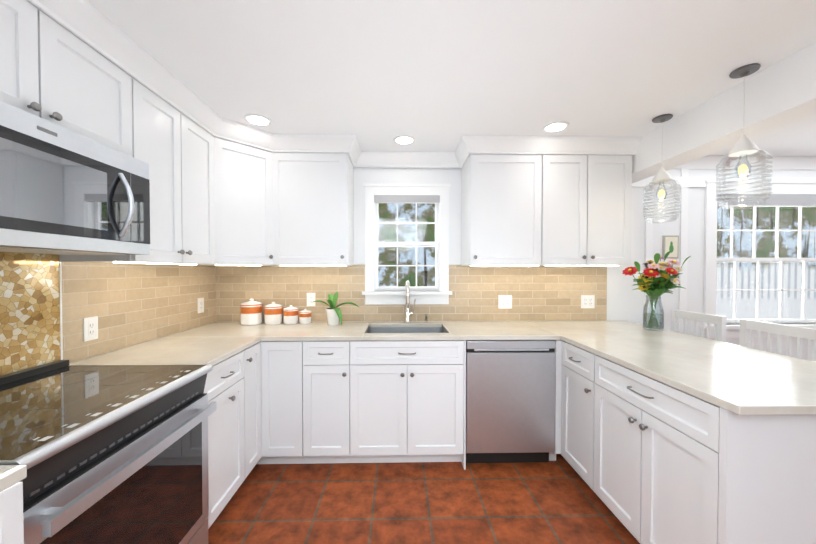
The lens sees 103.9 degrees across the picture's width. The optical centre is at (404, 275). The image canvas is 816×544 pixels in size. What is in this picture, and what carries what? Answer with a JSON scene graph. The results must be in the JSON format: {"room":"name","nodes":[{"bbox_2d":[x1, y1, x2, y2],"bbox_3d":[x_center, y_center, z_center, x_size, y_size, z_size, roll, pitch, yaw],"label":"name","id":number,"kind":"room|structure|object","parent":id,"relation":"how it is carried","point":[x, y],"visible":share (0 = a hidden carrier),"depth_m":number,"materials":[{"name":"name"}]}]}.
{"room":"kitchen","nodes":[
{"label":"kitchen","id":0,"kind":"room"},
{"bbox_2d":[69,337,161,363],"bbox_3d":[-1.611,0.125,0.070,0.100,2.440,5.325,0,1,-1],"label":"wall","id":1,"kind":"structure","parent":0,"point":[114,350],"depth_m":1.75,"materials":[{"name":"beige tile"}]},
{"bbox_2d":[0,0,135,157],"bbox_3d":[-1.406,-0.759,1.074,0.347,0.502,0.760,0,1,-1],"label":"upper cabinet","id":2,"kind":"object","parent":1,"relation":"attached to","point":[87,68],"depth_m":1.17,"materials":[{"name":"white paint"}]},
{"bbox_2d":[0,100,149,254],"bbox_3d":[-1.341,-0.296,1.082,0.473,0.418,0.754,0,1,-1],"label":"microwave","id":3,"kind":"object","parent":2,"relation":"attached to","point":[64,191],"visible":1,"depth_m":1.10,"materials":[{"name":"metal"}]},
{"bbox_2d":[0,252,215,375],"bbox_3d":[-1.575,0.183,1.021,0.011,0.575,3.424,0,1,-1],"label":"tile backsplash","id":4,"kind":"structure","parent":1,"relation":"attached to","point":[49,303],"depth_m":1.60,"materials":[{"name":"beige tile"}]},
{"bbox_2d":[83,316,97,341],"bbox_3d":[-1.581,0.267,1.610,0.007,0.116,0.072,0,1,-1],"label":"electrical outlet","id":5,"kind":"object","parent":4,"relation":"attached to","point":[90,328],"visible":1,"depth_m":1.60,"materials":[{"name":"white plastic"}]},
{"bbox_2d":[198,298,203,312],"bbox_3d":[-1.600,0.234,2.510,0.007,0.116,0.072,0,1,-1],"label":"electrical outlet","id":6,"kind":"object","parent":4,"relation":"attached to","point":[200,305],"visible":1,"depth_m":2.50,"materials":[{"name":"white plastic"}]},
{"bbox_2d":[59,48,215,265],"bbox_3d":[-1.402,-0.545,1.803,0.384,0.950,0.692,0,1,-1],"label":"upper cabinet","id":7,"kind":"object","parent":1,"relation":"attached to","point":[173,130],"depth_m":1.72,"materials":[{"name":"white paint"}]},
{"bbox_2d":[208,454,639,543],"bbox_3d":[1.392,1.393,0.210,6.110,0.100,5.445,0,1,-1],"label":"floor","id":8,"kind":"structure","parent":0,"point":[558,501],"depth_m":1.82,"materials":[{"name":"tile"}]},
{"bbox_2d":[0,482,23,543],"bbox_3d":[-1.207,0.900,0.431,0.717,0.880,0.574,0,1,-1],"label":"base cabinet","id":9,"kind":"object","parent":8,"relation":"on","point":[11,498],"depth_m":0.70,"materials":[{"name":"white paint"}]},
{"bbox_2d":[0,465,26,491],"bbox_3d":[-1.192,0.451,0.017,0.714,0.030,1.392,0,1,-1],"label":"countertop","id":10,"kind":"structure","parent":9,"relation":"on","point":[10,475],"depth_m":0.70,"materials":[{"name":"beige stone"}]},
{"bbox_2d":[0,360,216,543],"bbox_3d":[-1.209,0.861,1.102,0.723,0.938,0.754,0,1,-1],"label":"range","id":11,"kind":"object","parent":8,"relation":"on","point":[111,454],"visible":1,"depth_m":1.07,"materials":[{"name":"metal"}]},
{"bbox_2d":[204,346,251,528],"bbox_3d":[-1.269,0.881,1.717,0.647,0.880,0.463,0,1,-1],"label":"base cabinet","id":12,"kind":"object","parent":8,"relation":"on","point":[232,388],"depth_m":1.73,"materials":[{"name":"white paint"}]},
{"bbox_2d":[252,342,260,468],"bbox_3d":[-1.274,0.877,1.973,0.647,0.880,0.286,0,1,-1],"label":"base cabinet","id":13,"kind":"object","parent":8,"relation":"on","point":[256,349],"depth_m":2.07,"materials":[{"name":"white paint"}]},
{"bbox_2d":[257,341,268,463],"bbox_3d":[-1.258,0.871,2.435,0.697,0.880,0.627,0,1,-1],"label":"base cabinet","id":14,"kind":"object","parent":8,"relation":"on","point":[264,459],"depth_m":2.13,"materials":[{"name":"white paint"}]},
{"bbox_2d":[69,337,263,365],"bbox_3d":[-1.262,0.425,1.778,0.657,0.030,0.602,0,1,-1],"label":"countertop","id":15,"kind":"structure","parent":14,"relation":"on","point":[164,350],"depth_m":1.73,"materials":[{"name":"beige stone"}]},
{"bbox_2d":[164,321,679,340],"bbox_3d":[0.172,0.415,2.437,3.557,0.030,0.656,0,1,-1],"label":"countertop","id":16,"kind":"structure","parent":14,"relation":"on","point":[455,330],"depth_m":2.34,"materials":[{"name":"beige stone"}]},
{"bbox_2d":[240,299,262,324],"bbox_3d":[-1.254,0.293,2.618,0.170,0.206,0.170,0,1,-1],"label":"canister","id":17,"kind":"object","parent":16,"relation":"on","point":[250,311],"visible":1,"depth_m":2.55,"materials":[{"name":"white ceramic"}]},
{"bbox_2d":[264,302,282,324],"bbox_3d":[-1.079,0.305,2.632,0.144,0.182,0.144,0,1,-1],"label":"canister","id":18,"kind":"object","parent":16,"relation":"on","point":[273,313],"visible":1,"depth_m":2.58,"materials":[{"name":"white ceramic"}]},
{"bbox_2d":[283,305,298,323],"bbox_3d":[-0.939,0.320,2.645,0.122,0.152,0.122,0,1,-1],"label":"canister","id":19,"kind":"object","parent":16,"relation":"on","point":[290,314],"visible":1,"depth_m":2.60,"materials":[{"name":"white ceramic"}]},
{"bbox_2d":[299,309,311,323],"bbox_3d":[-0.825,0.335,2.657,0.101,0.122,0.101,0,1,-1],"label":"canister","id":20,"kind":"object","parent":16,"relation":"on","point":[304,316],"visible":1,"depth_m":2.62,"materials":[{"name":"white ceramic"}]},
{"bbox_2d":[313,292,358,324],"bbox_3d":[-0.545,0.264,2.542,0.379,0.267,0.260,0,1,-1],"label":"potted plant","id":21,"kind":"object","parent":16,"relation":"on","point":[334,314],"visible":1,"depth_m":2.55,"materials":[{"name":"green plant"}]},
{"bbox_2d":[367,327,445,332],"bbox_3d":[0.015,0.531,2.442,0.656,0.198,0.446,0,1,-1],"label":"sink","id":22,"kind":"object","parent":16,"relation":"in","point":[406,330],"visible":0.02,"depth_m":2.64,"materials":[{"name":"metal"}]},
{"bbox_2d":[404,281,415,322],"bbox_3d":[0.047,0.218,2.619,0.101,0.356,0.200,0,1,-1],"label":"faucet","id":23,"kind":"object","parent":16,"relation":"on","point":[408,313],"visible":1,"depth_m":2.67,"materials":[{"name":"silver metal"}]},
{"bbox_2d":[622,251,690,330],"bbox_3d":[1.813,0.109,2.351,0.418,0.583,0.363,0,1,-1],"label":"flower vase","id":24,"kind":"object","parent":16,"relation":"on","point":[656,280],"visible":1,"depth_m":2.30,"materials":[{"name":"clear glass"}]},
{"bbox_2d":[269,341,312,463],"bbox_3d":[-0.797,0.871,2.445,0.338,0.880,0.627,0,1,-1],"label":"base cabinet","id":25,"kind":"object","parent":8,"relation":"on","point":[290,362],"depth_m":2.14,"materials":[{"name":"white paint"}]},
{"bbox_2d":[313,341,368,463],"bbox_3d":[-0.530,0.870,2.450,0.433,0.880,0.627,0,1,-1],"label":"base cabinet","id":26,"kind":"object","parent":8,"relation":"on","point":[340,368],"depth_m":2.14,"materials":[{"name":"white paint"}]},
{"bbox_2d":[466,340,555,462],"bbox_3d":[0.715,0.872,2.450,0.606,0.876,0.604,0,1,-1],"label":"dishwasher","id":27,"kind":"object","parent":8,"relation":"on","point":[510,401],"visible":0.85,"depth_m":2.15,"materials":[{"name":"metal"}]},
{"bbox_2d":[561,341,584,476],"bbox_3d":[1.380,0.878,1.956,0.630,0.880,0.414,0,1,-1],"label":"base cabinet","id":28,"kind":"object","parent":8,"relation":"on","point":[573,357],"depth_m":2.03,"materials":[{"name":"white paint"}]},
{"bbox_2d":[581,350,815,543],"bbox_3d":[1.390,0.885,1.487,0.630,0.880,0.762,0,1,-1],"label":"base cabinet","id":29,"kind":"object","parent":8,"relation":"on","point":[649,460],"depth_m":1.21,"materials":[{"name":"white paint"}]},
{"bbox_2d":[560,333,815,414],"bbox_3d":[1.518,0.428,1.587,0.900,0.030,1.100,0,1,-1],"label":"countertop","id":30,"kind":"structure","parent":29,"relation":"on","point":[738,379],"depth_m":1.43,"materials":[{"name":"beige stone"}]},
{"bbox_2d":[671,309,726,341],"bbox_3d":[2.097,0.799,2.494,0.415,1.020,0.440,0,1,-1],"label":"stool","id":31,"kind":"object","parent":8,"relation":"on","point":[720,324],"visible":0.25,"depth_m":2.44,"materials":[{"name":"white wood"}]},
{"bbox_2d":[739,319,815,361],"bbox_3d":[2.108,0.807,1.955,0.415,1.020,0.440,0,1,-1],"label":"stool","id":32,"kind":"object","parent":8,"relation":"on","point":[748,327],"visible":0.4,"depth_m":1.95,"materials":[{"name":"white wood"}]},
{"bbox_2d":[88,0,815,155],"bbox_3d":[1.392,-1.047,0.175,6.110,0.100,5.445,0,1,-1],"label":"ceiling","id":33,"kind":"structure","parent":0,"point":[427,75],"depth_m":1.50,"materials":[{"name":"white paint"}]},
{"bbox_2d":[244,114,271,126],"bbox_3d":[-0.964,-1.021,2.104,0.172,0.007,0.172,0,1,-1],"label":"recessed light","id":34,"kind":"object","parent":33,"relation":"in","point":[257,120],"visible":1,"depth_m":2.10,"materials":[{"name":"white"}]},
{"bbox_2d":[393,135,415,144],"bbox_3d":[0.000,-1.026,2.424,0.172,0.007,0.172,0,1,-1],"label":"recessed light","id":35,"kind":"object","parent":33,"relation":"in","point":[404,140],"visible":0.96,"depth_m":2.42,"materials":[{"name":"white"}]},
{"bbox_2d":[542,121,568,132],"bbox_3d":[1.045,-1.023,2.206,0.172,0.007,0.172,0,1,-1],"label":"recessed light","id":36,"kind":"object","parent":33,"relation":"in","point":[556,127],"visible":0.96,"depth_m":2.20,"materials":[{"name":"white"}]},
{"bbox_2d":[643,114,680,222],"bbox_3d":[1.673,-0.688,2.074,0.194,0.671,0.194,0,1,-1],"label":"pendant light","id":37,"kind":"object","parent":33,"relation":"hanging from","point":[662,176],"visible":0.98,"depth_m":2.08,"materials":[{"name":"clear glass"}]},
{"bbox_2d":[632,42,815,182],"bbox_3d":[1.907,-0.874,0.177,0.200,0.244,5.224,0,1,-1],"label":"beam","id":38,"kind":"structure","parent":33,"relation":"attached to","point":[780,94],"depth_m":1.72,"materials":[{"name":"white paint"}]},
{"bbox_2d":[715,63,772,208],"bbox_3d":[1.683,-0.681,1.584,0.194,0.671,0.194,0,1,-1],"label":"pendant light","id":39,"kind":"object","parent":33,"relation":"hanging from","point":[744,147],"visible":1,"depth_m":1.59,"materials":[{"name":"clear glass"}]},
{"bbox_2d":[325,167,815,359],"bbox_3d":[1.337,0.084,2.853,6.110,2.440,0.120,0,1,-1],"label":"wall","id":40,"kind":"structure","parent":0,"point":[625,301],"depth_m":2.81,"materials":[{"name":"white paint"}]},
{"bbox_2d":[216,113,279,265],"bbox_3d":[-1.273,-0.554,2.389,0.667,0.950,0.676,0,1,-1],"label":"upper cabinet","id":41,"kind":"object","parent":40,"relation":"attached to","point":[247,177],"depth_m":2.25,"materials":[{"name":"white paint"}]},
{"bbox_2d":[276,134,355,265],"bbox_3d":[-0.734,-0.556,2.546,0.602,0.950,0.384,0,1,-1],"label":"upper cabinet","id":42,"kind":"object","parent":40,"relation":"attached to","point":[317,170],"depth_m":2.40,"materials":[{"name":"white paint"}]},
{"bbox_2d":[362,183,451,304],"bbox_3d":[0.023,-0.270,2.791,0.770,1.035,0.170,0,1,-1],"label":"kitchen window","id":43,"kind":"structure","parent":40,"relation":"in","point":[437,195],"depth_m":2.75,"materials":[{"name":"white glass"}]},
{"bbox_2d":[216,265,606,321],"bbox_3d":[0.094,0.150,2.764,3.359,0.489,0.008,0,1,-1],"label":"tile backsplash","id":44,"kind":"structure","parent":40,"relation":"attached to","point":[539,293],"depth_m":2.77,"materials":[{"name":"beige tile"}]},
{"bbox_2d":[307,293,314,305],"bbox_3d":[-0.801,0.206,2.739,0.072,0.116,0.007,0,1,-1],"label":"electrical outlet","id":45,"kind":"object","parent":44,"relation":"attached to","point":[310,298],"visible":1,"depth_m":2.74,"materials":[{"name":"white plastic"}]},
{"bbox_2d":[498,295,511,308],"bbox_3d":[0.876,0.228,2.774,0.117,0.116,0.007,0,1,-1],"label":"electrical outlet","id":46,"kind":"object","parent":44,"relation":"attached to","point":[504,301],"visible":1,"depth_m":2.77,"materials":[{"name":"white plastic"}]},
{"bbox_2d":[581,295,594,307],"bbox_3d":[1.603,0.228,2.789,0.117,0.116,0.007,0,1,-1],"label":"electrical outlet","id":47,"kind":"object","parent":44,"relation":"attached to","point":[587,301],"visible":1,"depth_m":2.79,"materials":[{"name":"white plastic"}]},
{"bbox_2d":[460,136,551,265],"bbox_3d":[0.801,-0.557,2.596,0.608,0.950,0.347,0,1,-1],"label":"upper cabinet","id":48,"kind":"object","parent":40,"relation":"attached to","point":[506,181],"depth_m":2.43,"materials":[{"name":"white paint"}]},
{"bbox_2d":[552,136,635,265],"bbox_3d":[1.364,-0.557,2.608,0.756,0.950,0.347,0,1,-1],"label":"upper cabinet","id":49,"kind":"object","parent":40,"relation":"attached to","point":[592,175],"depth_m":2.44,"materials":[{"name":"white paint"}]},
{"bbox_2d":[662,236,678,258],"bbox_3d":[2.336,-0.250,2.799,0.132,0.200,0.019,0,1,-1],"label":"picture frame","id":50,"kind":"object","parent":40,"relation":"attached to","point":[670,243],"visible":0.96,"depth_m":2.79,"materials":[{"name":"beige paper"}]},
{"bbox_2d":[632,155,815,332],"bbox_3d":[3.123,0.135,2.798,2.340,2.340,0.065,0,1,-1],"label":"trim","id":51,"kind":"structure","parent":40,"relation":"attached to","point":[684,180],"depth_m":2.79,"materials":[{"name":"white wood"}]},
{"bbox_2d":[700,180,815,337],"bbox_3d":[3.299,-0.143,2.861,1.365,1.380,0.170,0,1,-1],"label":"dining room window","id":52,"kind":"structure","parent":40,"relation":"in","point":[799,194],"depth_m":2.86,"materials":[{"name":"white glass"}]},
{"label":"outside","id":53,"kind":"structure","parent":0,"visible":0},
{"bbox_2d":[378,203,815,318],"bbox_3d":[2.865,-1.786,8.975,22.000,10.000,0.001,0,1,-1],"label":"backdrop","id":54,"kind":"structure","parent":53,"point":[385,273],"depth_m":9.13,"materials":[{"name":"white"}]}
]}

